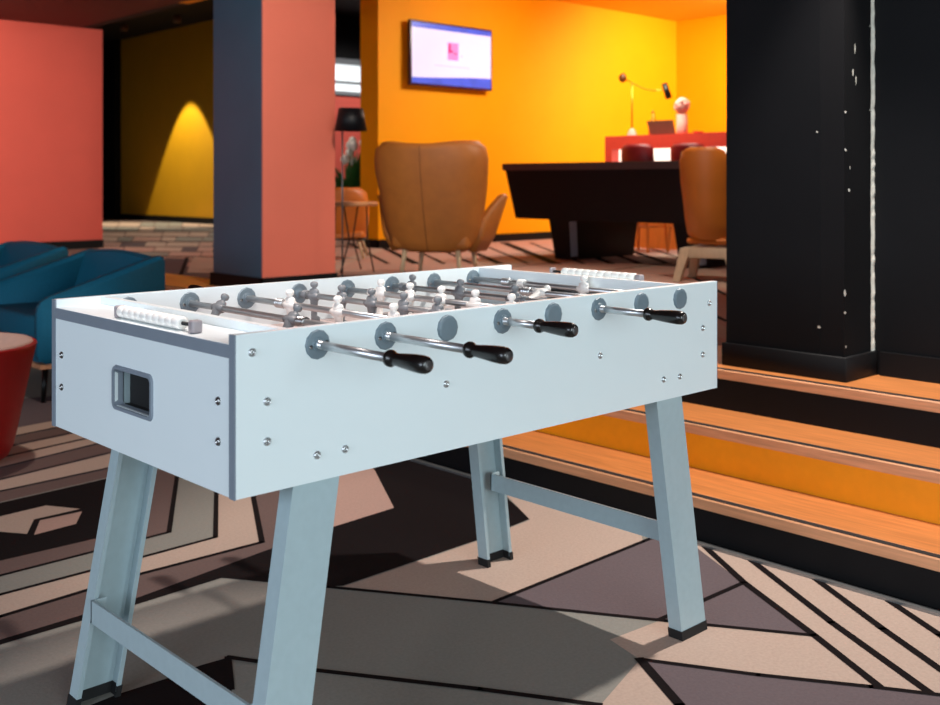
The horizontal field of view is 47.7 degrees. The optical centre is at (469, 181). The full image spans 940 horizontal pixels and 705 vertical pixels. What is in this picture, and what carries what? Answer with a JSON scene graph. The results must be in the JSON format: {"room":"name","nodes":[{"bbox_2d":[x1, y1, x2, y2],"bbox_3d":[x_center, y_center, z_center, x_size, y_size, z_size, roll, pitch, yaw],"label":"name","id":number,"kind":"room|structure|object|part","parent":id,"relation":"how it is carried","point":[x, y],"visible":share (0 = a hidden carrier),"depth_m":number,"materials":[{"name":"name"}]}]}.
{"room":"common room","nodes":[
{"label":"common room","id":0,"kind":"room"},
{"bbox_2d":[0,19,102,243],"bbox_3d":[-6.758,-0.235,8.500,7.840,2.710,0.200,0,0,-43],"label":"wall","id":1,"kind":"structure","parent":0,"point":[51,76],"depth_m":10.75,"materials":[{"name":"red paint"}]},
{"bbox_2d":[40,240,103,248],"bbox_3d":[-4.174,0.644,10.791,0.945,0.084,0.015,0,0,-43],"label":"baseboard","id":2,"kind":"structure","parent":1,"relation":"attached to","point":[82,244],"depth_m":10.93,"materials":[{"name":"black paint"}]},
{"bbox_2d":[0,0,186,26],"bbox_3d":[-2.314,-1.635,0.703,11.600,0.089,18.200,0,0,-43],"label":"ceiling","id":3,"kind":"structure","parent":0,"point":[72,13],"depth_m":9.81,"materials":[{"name":"red paint"}]},
{"bbox_2d":[103,39,120,218],"bbox_3d":[-8.982,-0.972,19.610,4.180,3.317,3.350,0,0,-43],"label":"wall","id":4,"kind":"structure","parent":0,"point":[111,48],"depth_m":19.68,"materials":[{"name":"black paint"}]},
{"bbox_2d":[121,20,212,217],"bbox_3d":[-4.583,-0.972,17.849,0.200,3.317,5.250,0,0,-43],"label":"wall","id":5,"kind":"structure","parent":0,"point":[167,75],"depth_m":18.33,"materials":[{"name":"paint"}]},
{"bbox_2d":[120,214,212,223],"bbox_3d":[-4.663,0.636,17.773,0.020,0.099,5.250,0,0,-43],"label":"baseboard","id":6,"kind":"structure","parent":5,"relation":"attached to","point":[198,220],"depth_m":18.33,"materials":[{"name":"black paint"}]},
{"bbox_2d":[80,0,359,41],"bbox_3d":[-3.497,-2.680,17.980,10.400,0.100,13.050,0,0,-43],"label":"ceiling","id":7,"kind":"structure","parent":0,"point":[201,11],"depth_m":17.22,"materials":[{"name":"black paint"}]},
{"bbox_2d":[173,15,180,22],"bbox_3d":[-4.643,-2.580,16.864,0.124,0.100,0.124,0,0,-43],"label":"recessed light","id":8,"kind":"object","parent":7,"relation":"in","point":[176,19],"visible":1,"depth_m":16.81,"materials":[{"name":"black"}]},
{"bbox_2d":[213,0,334,277],"bbox_3d":[-1.303,-0.452,7.076,0.560,2.277,0.600,0,0,-43],"label":"pillar","id":9,"kind":"structure","parent":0,"point":[274,60],"depth_m":6.86,"materials":[{"name":"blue paint"}]},
{"bbox_2d":[210,272,336,285],"bbox_3d":[-1.307,0.644,7.074,0.588,0.084,0.627,0,0,-43],"label":"baseboard","id":10,"kind":"structure","parent":9,"relation":"attached to","point":[217,279],"depth_m":6.88,"materials":[{"name":"black paint"}]},
{"bbox_2d":[335,13,359,186],"bbox_3d":[-0.599,-0.972,18.130,5.980,3.317,0.210,0,0,-43],"label":"wall","id":11,"kind":"structure","parent":0,"point":[347,27],"depth_m":16.72,"materials":[{"name":"black paint"}]},
{"bbox_2d":[335,58,359,95],"bbox_3d":[-1.866,-1.645,16.762,1.700,0.570,0.060,0,0,-43],"label":"window","id":12,"kind":"structure","parent":11,"relation":"in","point":[347,71],"depth_m":16.70,"materials":[{"name":"white glass"}]},
{"bbox_2d":[0,367,939,704],"bbox_3d":[-2.976,1.149,0.079,9.780,0.062,18.200,0,0,-43],"label":"floor","id":13,"kind":"structure","parent":0,"point":[577,615],"depth_m":2.77,"materials":[{"name":"beige carpet"}]},
{"bbox_2d":[0,332,36,459],"bbox_3d":[-2.081,0.880,4.235,0.664,0.478,0.664,0,0,-43],"label":"stool","id":14,"kind":"object","parent":13,"relation":"on","point":[17,351],"visible":1,"depth_m":4.19,"materials":[{"name":"red plastic"}]},
{"bbox_2d":[0,241,67,279],"bbox_3d":[-3.074,0.753,6.752,0.690,0.735,0.920,0,0,-43],"label":"lounge armchair","id":15,"kind":"object","parent":13,"relation":"on","point":[16,257],"visible":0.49,"depth_m":6.66,"materials":[{"name":"teal fabric"}]},
{"bbox_3d":[-3.365,0.662,7.061,0.690,0.516,0.070,0,0,-43],"label":"arm","id":16,"kind":"part","parent":15,"relation":"part of","materials":[{"name":"teal fabric"}]},
{"bbox_3d":[-2.896,0.648,6.920,0.200,0.524,0.776,0,0,-43],"label":"backrest","id":17,"kind":"part","parent":15,"relation":"part of","materials":[{"name":"teal fabric"}]},
{"bbox_2d":[0,249,164,402],"bbox_3d":[-2.224,0.753,5.904,0.690,0.735,0.920,0,0,-43],"label":"lounge armchair","id":18,"kind":"object","parent":13,"relation":"on","point":[26,297],"visible":0.52,"depth_m":5.78,"materials":[{"name":"teal fabric"}]},
{"bbox_2d":[0,301,39,337],"bbox_3d":[-2.279,0.755,5.852,0.500,0.130,0.770,0,0,-43],"label":"seat cushion","id":19,"kind":"object","parent":18,"relation":"on","point":[18,317],"depth_m":5.68,"materials":[{"name":"teal fabric"}]},
{"bbox_3d":[-2.224,0.932,5.904,0.670,0.023,0.900,0,0,-43],"label":"frame","id":20,"kind":"part","parent":18,"relation":"part of","materials":[{"name":"brown wood"}]},
{"bbox_3d":[-2.164,1.031,5.413,0.030,0.179,0.055,0,0,2],"label":"leg","id":21,"kind":"part","parent":18,"relation":"part of","materials":[{"name":"black wood"}]},
{"bbox_3d":[-2.516,0.662,6.213,0.690,0.516,0.070,0,0,-43],"label":"arm","id":22,"kind":"part","parent":18,"relation":"part of","materials":[{"name":"teal fabric"}]},
{"bbox_3d":[-1.933,0.662,5.595,0.690,0.516,0.070,0,0,-43],"label":"arm","id":23,"kind":"part","parent":18,"relation":"part of","materials":[{"name":"teal fabric"}]},
{"bbox_3d":[-2.046,0.648,6.072,0.200,0.524,0.776,0,0,-43],"label":"backrest","id":24,"kind":"part","parent":18,"relation":"part of","materials":[{"name":"teal fabric"}]},
{"bbox_2d":[52,265,716,704],"bbox_3d":[-0.115,0.681,2.477,1.402,0.876,1.330,0,0,-43],"label":"foosball table","id":25,"kind":"object","parent":13,"relation":"on","point":[235,392],"visible":1,"depth_m":2.14,"materials":[{"name":"white laminate"}]},
{"bbox_3d":[-0.771,0.815,2.335,0.208,0.587,0.038,0,0,-43],"label":"leg","id":26,"kind":"part","parent":25,"relation":"part of","materials":[{"name":"grey metal"}]},
{"bbox_2d":[123,372,148,411],"bbox_3d":[-0.622,0.399,2.035,0.017,0.074,0.154,0,0,-43],"label":"ball return","id":27,"kind":"object","parent":25,"relation":"on","point":[135,388],"depth_m":2.07,"materials":[{"name":"black plastic"}]},
{"bbox_3d":[-0.636,0.407,2.027,0.018,0.231,0.713,0,0,-43],"label":"panel","id":28,"kind":"part","parent":25,"relation":"part of","materials":[{"name":"white laminate"}]},
{"bbox_3d":[-0.703,0.284,2.768,0.029,0.029,0.099,0,0,-43],"label":"handle","id":29,"kind":"part","parent":25,"relation":"part of","materials":[{"name":"black plastic"}]},
{"bbox_3d":[-0.387,0.388,2.765,1.398,0.272,0.018,0,0,-43],"label":"panel","id":30,"kind":"part","parent":25,"relation":"part of","materials":[{"name":"white laminate"}]},
{"bbox_3d":[-0.314,0.815,1.851,0.208,0.587,0.063,0,0,-43],"label":"leg","id":31,"kind":"part","parent":25,"relation":"part of","materials":[{"name":"grey metal"}]},
{"bbox_3d":[-0.358,0.284,2.402,0.015,0.015,0.906,0,0,-43],"label":"rod","id":32,"kind":"part","parent":25,"relation":"part of","materials":[{"name":"silver metal"}]},
{"bbox_3d":[-0.341,0.284,2.162,0.016,0.016,0.982,0,0,-43],"label":"rod","id":33,"kind":"part","parent":25,"relation":"part of","materials":[{"name":"silver metal"}]},
{"bbox_3d":[-0.462,0.284,2.067,0.016,0.016,0.955,0,0,-43],"label":"rod","id":34,"kind":"part","parent":25,"relation":"part of","materials":[{"name":"silver metal"}]},
{"bbox_3d":[-0.097,0.284,1.681,0.029,0.029,0.100,0,0,-43],"label":"handle","id":35,"kind":"part","parent":25,"relation":"part of","materials":[{"name":"black plastic"}]},
{"bbox_3d":[-0.162,0.284,2.417,0.016,0.016,0.857,0,0,-43],"label":"rod","id":36,"kind":"part","parent":25,"relation":"part of","materials":[{"name":"silver metal"}]},
{"bbox_3d":[-0.092,0.284,2.566,0.015,0.015,0.781,0,0,-43],"label":"rod","id":37,"kind":"part","parent":25,"relation":"part of","materials":[{"name":"silver metal"}]},
{"bbox_3d":[0.115,0.388,2.233,1.398,0.272,0.018,0,0,-43],"label":"panel","id":38,"kind":"part","parent":25,"relation":"part of","materials":[{"name":"white laminate"}]},
{"bbox_3d":[0.030,0.284,1.768,0.029,0.029,0.100,0,0,-43],"label":"handle","id":39,"kind":"part","parent":25,"relation":"part of","materials":[{"name":"black plastic"}]},
{"bbox_3d":[0.050,0.815,3.110,0.171,0.587,0.038,0,0,-43],"label":"leg","id":40,"kind":"part","parent":25,"relation":"part of","materials":[{"name":"grey metal"}]},
{"bbox_3d":[0.130,0.284,2.776,0.015,0.015,0.781,0,0,-43],"label":"rod","id":41,"kind":"part","parent":25,"relation":"part of","materials":[{"name":"silver metal"}]},
{"bbox_3d":[0.074,0.284,2.612,0.016,0.016,0.897,0,0,-43],"label":"rod","id":42,"kind":"part","parent":25,"relation":"part of","materials":[{"name":"silver metal"}]},
{"bbox_3d":[0.241,0.284,2.881,0.015,0.015,0.781,0,0,-43],"label":"rod","id":43,"kind":"part","parent":25,"relation":"part of","materials":[{"name":"silver metal"}]},
{"bbox_3d":[0.167,0.284,2.068,0.029,0.029,0.100,0,0,-43],"label":"handle","id":44,"kind":"part","parent":25,"relation":"part of","materials":[{"name":"black plastic"}]},
{"bbox_3d":[0.365,0.407,2.971,0.018,0.231,0.713,0,0,-43],"label":"panel","id":45,"kind":"part","parent":25,"relation":"part of","materials":[{"name":"white laminate"}]},
{"bbox_3d":[0.413,0.284,2.253,0.029,0.029,0.100,0,0,-43],"label":"handle","id":46,"kind":"part","parent":25,"relation":"part of","materials":[{"name":"black plastic"}]},
{"bbox_3d":[0.506,0.815,2.626,0.171,0.587,0.063,0,0,-43],"label":"leg","id":47,"kind":"part","parent":25,"relation":"part of","materials":[{"name":"grey metal"}]},
{"bbox_2d":[67,219,725,344],"bbox_3d":[3.514,0.715,13.631,16.174,0.064,29.000,0,0,-43],"label":"platform","id":48,"kind":"object","parent":13,"relation":"on","point":[186,249],"visible":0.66,"depth_m":9.64,"materials":[{"name":"brown carpet"}]},
{"bbox_2d":[335,137,359,186],"bbox_3d":[-1.538,0.059,13.191,1.479,1.255,1.348,0,0,-43],"label":"potted plant","id":49,"kind":"object","parent":48,"relation":"on","point":[352,174],"visible":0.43,"depth_m":13.08,"materials":[{"name":"green plant"}]},
{"bbox_2d":[334,107,366,276],"bbox_3d":[-0.804,0.099,6.919,0.270,1.174,0.219,0,0,-4],"label":"floor lamp","id":50,"kind":"object","parent":48,"relation":"on","point":[348,119],"visible":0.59,"depth_m":6.86,"materials":[{"name":"black metal"}]},
{"bbox_3d":[-0.775,-0.406,6.918,0.212,0.145,0.212,0,0,-43],"label":"lamp shade","id":51,"kind":"part","parent":50,"relation":"part of","materials":[{"name":"black fabric"}]},
{"bbox_2d":[335,187,368,258],"bbox_3d":[-1.146,0.369,9.614,0.480,0.644,0.497,0,0,0],"label":"lounge chair","id":52,"kind":"object","parent":48,"relation":"on","point":[349,193],"visible":0.41,"depth_m":9.44,"materials":[{"name":"brown leather"}]},
{"bbox_3d":[-1.146,0.477,9.630,0.400,0.080,0.380,0,0,0],"label":"seat","id":53,"kind":"part","parent":52,"relation":"part of","materials":[{"name":"orange leather"}]},
{"bbox_3d":[-1.146,0.282,9.547,0.480,0.470,0.365,0,0,0],"label":"backrest","id":54,"kind":"part","parent":52,"relation":"part of","materials":[{"name":"orange leather"}]},
{"bbox_3d":[-0.977,0.590,9.484,0.098,0.199,0.033,0,0,29],"label":"leg","id":55,"kind":"part","parent":52,"relation":"part of","materials":[{"name":"brown wood"}]},
{"bbox_3d":[-0.976,0.590,9.812,0.033,0.201,0.119,0,0,43],"label":"leg","id":56,"kind":"part","parent":52,"relation":"part of","materials":[{"name":"brown wood"}]},
{"bbox_2d":[335,201,377,272],"bbox_3d":[-0.911,0.419,8.150,0.410,0.535,0.410,0,0,-43],"label":"side table","id":57,"kind":"object","parent":48,"relation":"on","point":[337,203],"visible":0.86,"depth_m":8.09,"materials":[{"name":"black metal"}]},
{"bbox_3d":[-0.950,0.434,8.007,0.092,0.506,0.042,0,0,-43],"label":"leg","id":58,"kind":"part","parent":57,"relation":"part of","materials":[{"name":"black metal"}]},
{"bbox_3d":[-0.873,0.434,8.293,0.092,0.506,0.042,0,0,-43],"label":"leg","id":59,"kind":"part","parent":57,"relation":"part of","materials":[{"name":"black metal"}]},
{"bbox_3d":[-0.768,0.434,8.111,0.042,0.506,0.092,0,0,-43],"label":"leg","id":60,"kind":"part","parent":57,"relation":"part of","materials":[{"name":"black metal"}]},
{"bbox_2d":[374,140,507,272],"bbox_3d":[-0.249,0.199,7.710,1.020,0.979,0.663,0,0,18],"label":"armchair","id":61,"kind":"object","parent":48,"relation":"on","point":[432,196],"visible":0.98,"depth_m":7.47,"materials":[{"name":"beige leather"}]},
{"bbox_3d":[-0.613,0.291,7.859,0.235,0.412,0.190,0,0,18],"label":"arm","id":62,"kind":"part","parent":61,"relation":"part of","materials":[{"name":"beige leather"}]},
{"bbox_3d":[-0.477,0.578,7.684,0.066,0.219,0.040,0,0,-27],"label":"leg","id":63,"kind":"part","parent":61,"relation":"part of","materials":[{"name":"brown wood"}]},
{"bbox_3d":[-0.367,0.578,8.020,0.040,0.219,0.065,0,0,-45],"label":"leg","id":64,"kind":"part","parent":61,"relation":"part of","materials":[{"name":"brown wood"}]},
{"bbox_2d":[392,236,470,250],"bbox_3d":[-0.220,0.407,7.797,0.600,0.160,0.480,0,0,18],"label":"seat cushion","id":65,"kind":"object","parent":61,"relation":"on","point":[455,243],"depth_m":7.53,"materials":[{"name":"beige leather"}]},
{"bbox_3d":[-0.078,0.578,7.555,0.040,0.219,0.065,0,0,-45],"label":"leg","id":66,"kind":"part","parent":61,"relation":"part of","materials":[{"name":"brown wood"}]},
{"bbox_3d":[0.031,0.578,7.891,0.066,0.219,0.040,0,0,-27],"label":"leg","id":67,"kind":"part","parent":61,"relation":"part of","materials":[{"name":"brown wood"}]},
{"bbox_3d":[0.132,0.291,7.612,0.235,0.412,0.190,0,0,18],"label":"arm","id":68,"kind":"part","parent":61,"relation":"part of","materials":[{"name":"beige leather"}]},
{"bbox_2d":[502,160,725,268],"bbox_3d":[1.545,0.260,9.187,1.260,0.852,2.320,0,0,-43],"label":"pool table","id":69,"kind":"object","parent":48,"relation":"on","point":[592,209],"visible":0.56,"depth_m":9.00,"materials":[{"name":"black wood"}]},
{"bbox_3d":[1.545,-0.135,9.187,1.260,0.063,2.320,0,0,-43],"label":"rail","id":70,"kind":"part","parent":69,"relation":"part of","materials":[{"name":"black wood"}]},
{"bbox_3d":[1.140,0.506,9.726,0.990,0.359,0.230,0,0,-43],"label":"leg","id":71,"kind":"part","parent":69,"relation":"part of","materials":[{"name":"black wood"}]},
{"bbox_3d":[2.059,0.506,8.751,0.990,0.359,0.230,0,0,-43],"label":"leg","id":72,"kind":"part","parent":69,"relation":"part of","materials":[{"name":"wood"}]},
{"bbox_2d":[621,144,667,252],"bbox_3d":[1.702,0.160,10.495,0.357,1.055,0.400,0,0,-43],"label":"bar stool","id":73,"kind":"object","parent":48,"relation":"on","point":[629,152],"visible":0.4,"depth_m":10.34,"materials":[{"name":"red"}]},
{"bbox_3d":[1.638,-0.210,10.435,0.180,0.315,0.400,0,0,-43],"label":"backrest","id":74,"kind":"part","parent":73,"relation":"part of","materials":[{"name":"red leather"}]},
{"bbox_3d":[1.699,0.327,10.705,0.024,0.721,0.093,0,0,2],"label":"leg","id":75,"kind":"part","parent":73,"relation":"part of","materials":[{"name":"brown wood"}]},
{"bbox_3d":[1.716,0.327,10.295,0.024,0.721,0.093,0,0,2],"label":"leg","id":76,"kind":"part","parent":73,"relation":"part of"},
{"bbox_3d":[1.706,0.437,10.500,0.314,0.016,0.353,0,0,-43],"label":"foot rail","id":77,"kind":"part","parent":73,"relation":"part of","materials":[{"name":"brown wood"}]},
{"bbox_3d":[1.912,0.327,10.480,0.095,0.721,0.023,0,0,2],"label":"leg","id":78,"kind":"part","parent":73,"relation":"part of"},
{"bbox_2d":[605,132,725,249],"bbox_3d":[3.072,0.102,10.075,0.700,1.169,4.035,0,0,-43],"label":"bar counter","id":79,"kind":"object","parent":48,"relation":"on","point":[661,144],"depth_m":10.86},
{"bbox_3d":[1.720,0.172,11.508,0.700,1.029,0.095,0,0,-43],"label":"panel","id":80,"kind":"part","parent":79,"relation":"part of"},
{"bbox_2d":[619,73,671,135],"bbox_3d":[1.835,-0.824,11.167,0.110,0.680,0.677,0,0,-43],"label":"desk lamp","id":81,"kind":"object","parent":79,"relation":"on","point":[622,77],"visible":0.85,"depth_m":11.26,"materials":[{"name":"gold metal"}]},
{"bbox_3d":[1.821,-1.029,11.182,0.012,0.161,0.503,0,0,-43],"label":"arm","id":82,"kind":"part","parent":81,"relation":"part of","materials":[{"name":"gold metal"}]},
{"bbox_2d":[648,111,655,134],"bbox_3d":[1.960,-0.622,11.398,0.100,0.275,0.100,0,0,-43],"label":"bottle","id":83,"kind":"object","parent":79,"relation":"on","point":[652,112],"visible":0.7,"depth_m":11.38,"materials":[{"name":"glass"}]},
{"bbox_2d":[647,120,675,134],"bbox_3d":[2.053,-0.559,11.060,0.270,0.150,0.335,0,0,-43],"label":"laptop","id":84,"kind":"object","parent":79,"relation":"on","point":[661,126],"visible":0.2,"depth_m":10.97,"materials":[{"name":"grey metal"}]},
{"bbox_2d":[605,132,725,149],"bbox_3d":[3.072,-0.413,10.075,0.700,0.140,4.035,0,0,-43],"label":"countertop","id":85,"kind":"structure","parent":79,"relation":"on","point":[708,139],"depth_m":10.72,"materials":[{"name":"red"}]},
{"bbox_3d":[2.919,-0.202,9.931,0.040,0.283,3.845,0,0,-43],"label":"light panel","id":86,"kind":"part","parent":79,"relation":"part of","materials":[{"name":"white plastic"}]},
{"bbox_2d":[674,97,689,133],"bbox_3d":[2.139,-0.669,10.729,0.165,0.370,0.161,0,0,-43],"label":"flower vase","id":87,"kind":"object","parent":79,"relation":"on","point":[682,105],"visible":0.97,"depth_m":10.68,"materials":[{"name":"white ceramic"}]},
{"bbox_2d":[666,143,703,252],"bbox_3d":[2.143,0.160,10.245,0.357,1.055,0.400,0,0,-43],"label":"bar stool","id":88,"kind":"object","parent":48,"relation":"on","point":[675,149],"visible":0.24,"depth_m":10.18,"materials":[{"name":"red"}]},
{"bbox_3d":[1.944,0.327,10.270,0.095,0.721,0.023,0,0,2],"label":"leg","id":89,"kind":"part","parent":88,"relation":"part of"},
{"bbox_3d":[2.079,-0.210,10.185,0.180,0.315,0.400,0,0,-43],"label":"backrest","id":90,"kind":"part","parent":88,"relation":"part of","materials":[{"name":"red leather"}]},
{"bbox_2d":[672,147,725,281],"bbox_3d":[1.659,0.225,7.340,0.448,0.922,0.521,0,0,29],"label":"shell chair","id":91,"kind":"object","parent":48,"relation":"on","point":[702,169],"visible":0.69,"depth_m":7.19,"materials":[{"name":"brown leather"}]},
{"bbox_3d":[1.469,0.572,7.344,0.110,0.229,0.120,0,0,29],"label":"leg","id":92,"kind":"part","parent":91,"relation":"part of","materials":[{"name":"brown wood"}]},
{"bbox_3d":[1.609,0.572,7.601,0.110,0.229,0.110,0,0,29],"label":"leg","id":93,"kind":"part","parent":91,"relation":"part of","materials":[{"name":"brown wood"}]},
{"bbox_3d":[1.629,0.485,7.284,0.330,0.073,0.070,0,0,29],"label":"cross rail","id":94,"kind":"part","parent":91,"relation":"part of","materials":[{"name":"brown wood"}]},
{"bbox_3d":[1.691,0.404,7.398,0.290,0.043,0.330,0,0,29],"label":"seat","id":95,"kind":"part","parent":91,"relation":"part of","materials":[{"name":"orange leather"}]},
{"bbox_3d":[1.749,0.485,7.504,0.330,0.073,0.070,0,0,29],"label":"cross rail","id":96,"kind":"part","parent":91,"relation":"part of","materials":[{"name":"brown wood"}]},
{"bbox_2d":[360,0,675,239],"bbox_3d":[0.907,-0.972,12.958,5.390,3.317,0.300,0,0,-43],"label":"wall","id":97,"kind":"structure","parent":0,"point":[556,95],"depth_m":12.45,"materials":[{"name":"orange paint"}]},
{"bbox_2d":[408,19,491,90],"bbox_3d":[-0.222,-1.369,11.614,1.207,0.687,0.102,0,0,-43],"label":"television","id":98,"kind":"object","parent":97,"relation":"attached to","point":[439,54],"visible":1,"depth_m":11.54,"materials":[{"name":"white plastic"}]},
{"bbox_2d":[360,232,551,247],"bbox_3d":[0.834,0.641,12.879,5.205,0.089,0.315,0,0,-43],"label":"baseboard","id":99,"kind":"structure","parent":97,"relation":"attached to","point":[373,243],"depth_m":12.32,"materials":[{"name":"black paint"}]},
{"bbox_2d":[165,273,939,399],"bbox_3d":[-2.523,0.704,7.932,0.459,0.034,29.000,0,0,-43],"label":"floor","id":100,"kind":"structure","parent":0,"point":[874,382],"depth_m":3.66,"materials":[{"name":"brown wood"}]},
{"bbox_2d":[558,0,725,20],"bbox_3d":[5.596,-2.250,6.418,7.550,0.100,15.650,0,0,-43],"label":"ceiling","id":101,"kind":"structure","parent":0,"point":[674,10],"depth_m":13.41,"materials":[{"name":"paint"}]},
{"bbox_2d":[676,15,725,132],"bbox_3d":[5.180,-0.972,12.213,0.200,3.317,6.650,0,0,-43],"label":"wall","id":102,"kind":"structure","parent":0,"point":[700,42],"depth_m":14.26,"materials":[{"name":"orange paint"}]},
{"bbox_2d":[726,0,870,356],"bbox_3d":[1.203,-0.452,3.900,0.216,2.276,0.469,0,0,-43],"label":"pillar","id":103,"kind":"structure","parent":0,"point":[797,238],"depth_m":3.79,"materials":[{"name":"black paint"}]},
{"bbox_2d":[816,72,853,346],"bbox_3d":[1.325,0.006,3.758,0.200,1.129,0.113,0,0,-43],"label":"trim","id":104,"kind":"structure","parent":103,"relation":"attached to","point":[853,72],"depth_m":3.65,"materials":[{"name":"paint"}]},
{"bbox_2d":[874,0,939,374],"bbox_3d":[4.521,-0.452,1.009,0.640,2.277,9.260,0,0,-43],"label":"wall","id":105,"kind":"structure","parent":0,"point":[907,32],"depth_m":3.71,"materials":[{"name":"black paint"}]},
{"bbox_2d":[722,342,939,383],"bbox_3d":[4.205,0.644,0.709,0.230,0.084,9.258,0,0,-43],"label":"baseboard","id":106,"kind":"structure","parent":105,"relation":"attached to","point":[862,365],"depth_m":3.74,"materials":[{"name":"black paint"}]},
{"bbox_2d":[871,0,874,350],"bbox_3d":[1.436,-0.473,3.793,0.024,2.180,0.005,0,0,-43],"label":"trim","id":107,"kind":"structure","parent":105,"relation":"attached to","point":[872,1],"depth_m":3.79,"materials":[{"name":"paint"}]},
{"bbox_3d":[-2.800,1.025,7.671,0.260,0.310,29.000,0,0,-43],"label":"floor","id":108,"kind":"structure","parent":0,"visible":0},
{"bbox_2d":[165,285,939,609],"bbox_3d":[-2.903,0.903,7.574,0.586,0.435,29.000,0,0,-43],"label":"steps","id":109,"kind":"structure","parent":108,"relation":"on","point":[841,483],"depth_m":3.41,"materials":[{"name":"orange wood"}]},
{"bbox_2d":[409,458,939,616],"bbox_3d":[0.572,1.115,3.428,0.021,0.009,18.200,0,0,-43],"label":"trim","id":110,"kind":"structure","parent":109,"relation":"attached to","point":[908,604],"depth_m":3.03,"materials":[{"name":"metal"}]}
]}

